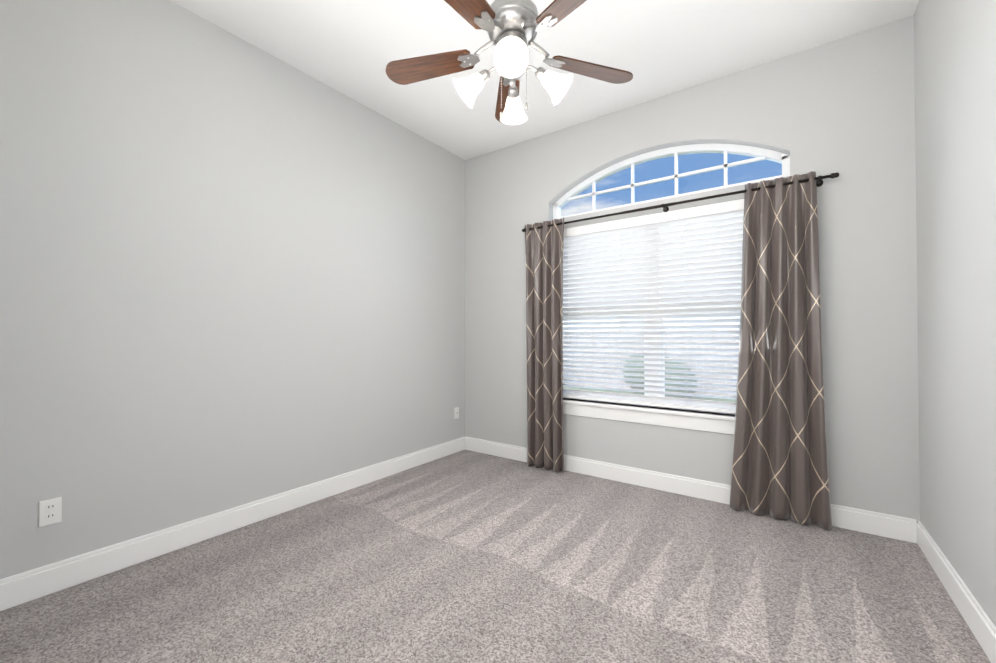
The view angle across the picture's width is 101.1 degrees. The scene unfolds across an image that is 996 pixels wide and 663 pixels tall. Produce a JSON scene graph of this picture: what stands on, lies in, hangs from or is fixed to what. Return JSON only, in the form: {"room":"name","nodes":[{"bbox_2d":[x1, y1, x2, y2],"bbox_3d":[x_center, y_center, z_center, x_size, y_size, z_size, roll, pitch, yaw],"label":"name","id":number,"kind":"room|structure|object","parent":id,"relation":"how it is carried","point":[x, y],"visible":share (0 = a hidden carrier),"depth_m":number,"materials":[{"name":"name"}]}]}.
{"room":"empty bedroom","nodes":[
{"label":"empty bedroom","id":0,"kind":"room"},
{"bbox_2d":[0,0,464,578],"bbox_3d":[-1.410,-0.305,2.969,0.160,3.050,3.755,0,-1,35],"label":"wall","id":1,"kind":"structure","parent":0,"point":[232,270],"depth_m":2.36,"materials":[{"name":"grey paint"}]},
{"bbox_2d":[39,497,61,526],"bbox_3d":[-2.064,0.832,1.889,0.009,0.115,0.070,0,-1,35],"label":"electrical outlet","id":2,"kind":"object","parent":1,"relation":"attached to","point":[50,511],"visible":1,"depth_m":1.89,"materials":[{"name":"white plastic"}]},
{"bbox_2d":[0,436,465,610],"bbox_3d":[-1.338,1.151,2.900,0.016,0.135,3.435,0,-1,35],"label":"baseboard","id":3,"kind":"structure","parent":1,"relation":"attached to","point":[28,586],"depth_m":2.30,"materials":[{"name":"white wood"}]},
{"bbox_2d":[454,407,458,418],"bbox_3d":[-0.421,0.835,4.194,0.016,0.115,0.070,0,-1,35],"label":"outlet","id":4,"kind":"object","parent":1,"relation":"attached to","point":[456,412],"visible":1,"depth_m":4.19,"materials":[{"name":"white plastic"}]},
{"bbox_2d":[0,450,990,662],"bbox_3d":[0.036,1.257,1.921,3.710,0.100,3.755,0,-1,35],"label":"floor","id":5,"kind":"structure","parent":0,"point":[465,556],"depth_m":1.92,"materials":[{"name":"carpet"}]},
{"bbox_2d":[171,0,918,159],"bbox_3d":[0.036,-1.903,1.960,3.710,0.120,3.755,0,-1,35],"label":"ceiling","id":6,"kind":"structure","parent":0,"point":[351,49],"depth_m":2.62,"materials":[{"name":"white paint"}]},
{"bbox_2d":[386,0,632,124],"bbox_3d":[0.040,-1.406,1.868,1.262,0.876,1.214,0,-1,35],"label":"ceiling fan","id":7,"kind":"object","parent":6,"relation":"hanging from","point":[512,28],"visible":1,"depth_m":1.90,"materials":[{"name":"brown wood"}]},
{"bbox_2d":[465,15,919,523],"bbox_3d":[1.078,-0.300,3.405,3.390,3.050,0.160,0,-1,35],"label":"wall","id":8,"kind":"structure","parent":0,"point":[844,107],"depth_m":2.66,"materials":[{"name":"grey paint"}]},
{"bbox_2d":[563,398,734,434],"bbox_3d":[1.213,0.665,3.230,1.900,0.125,0.120,0,-1,35],"label":"window sill","id":9,"kind":"structure","parent":8,"relation":"attached to","point":[700,421],"depth_m":3.18,"materials":[{"name":"white wood"}]},
{"bbox_2d":[553,143,789,414],"bbox_3d":[1.268,-0.426,3.321,1.800,2.060,0.070,0,-1,35],"label":"window","id":10,"kind":"structure","parent":8,"relation":"in","point":[761,154],"depth_m":3.27,"materials":[{"name":"white plastic"}]},
{"bbox_2d":[563,199,743,413],"bbox_3d":[1.218,-0.170,3.246,1.792,1.510,0.085,0,-1,35],"label":"window blinds","id":11,"kind":"object","parent":10,"relation":"attached to","point":[711,212],"visible":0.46,"depth_m":3.23,"materials":[{"name":"white plastic"}]},
{"bbox_2d":[522,171,839,529],"bbox_3d":[1.167,0.110,3.158,2.273,2.201,0.132,0,-1,35],"label":"curtains","id":12,"kind":"object","parent":8,"relation":"attached to","point":[780,465],"visible":1,"depth_m":2.69,"materials":[{"name":"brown fabric"}]},
{"bbox_2d":[465,437,916,543],"bbox_3d":[1.027,1.157,3.316,3.358,0.135,0.016,0,-1,35],"label":"baseboard","id":13,"kind":"structure","parent":8,"relation":"attached to","point":[881,524],"depth_m":3.06,"materials":[{"name":"white wood"}]},
{"bbox_2d":[914,0,995,625],"bbox_3d":[1.483,-0.331,0.912,0.160,3.050,3.755,0,-1,35],"label":"wall","id":14,"kind":"structure","parent":0,"point":[955,87],"depth_m":1.78,"materials":[{"name":"grey paint"}]},
{"bbox_2d":[917,520,995,662],"bbox_3d":[1.411,1.127,0.945,0.016,0.135,3.435,0,-1,35],"label":"baseboard","id":15,"kind":"structure","parent":14,"relation":"attached to","point":[980,624],"depth_m":1.74,"materials":[{"name":"white wood"}]},
{"label":"outside","id":16,"kind":"structure","parent":0,"visible":0},
{"bbox_2d":[563,360,735,401],"bbox_3d":[21.889,1.869,35.570,80.000,0.200,76.425,0,-1,35],"label":"ground","id":17,"kind":"structure","parent":16,"point":[628,392],"depth_m":9.93,"materials":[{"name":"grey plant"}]},
{"bbox_2d":[563,329,739,395],"bbox_3d":[4.576,0.689,9.434,26.090,1.519,0.060,0,-1,35],"label":"fence","id":18,"kind":"object","parent":17,"relation":"on","point":[687,363],"depth_m":10.15,"materials":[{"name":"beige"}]},
{"bbox_2d":[563,293,740,359],"bbox_3d":[15.244,-0.466,24.528,34.800,4.200,9.800,0,-1,35],"label":"house","id":19,"kind":"structure","parent":17,"relation":"on","point":[664,318],"depth_m":24.06,"materials":[{"name":"grey"}]},
{"bbox_2d":[623,355,696,398],"bbox_3d":[3.546,1.062,9.055,1.631,1.152,1.129,0,-1,35],"label":"shrub","id":20,"kind":"object","parent":17,"relation":"on","point":[669,379],"depth_m":8.49,"materials":[{"name":"green plant"}]}
]}

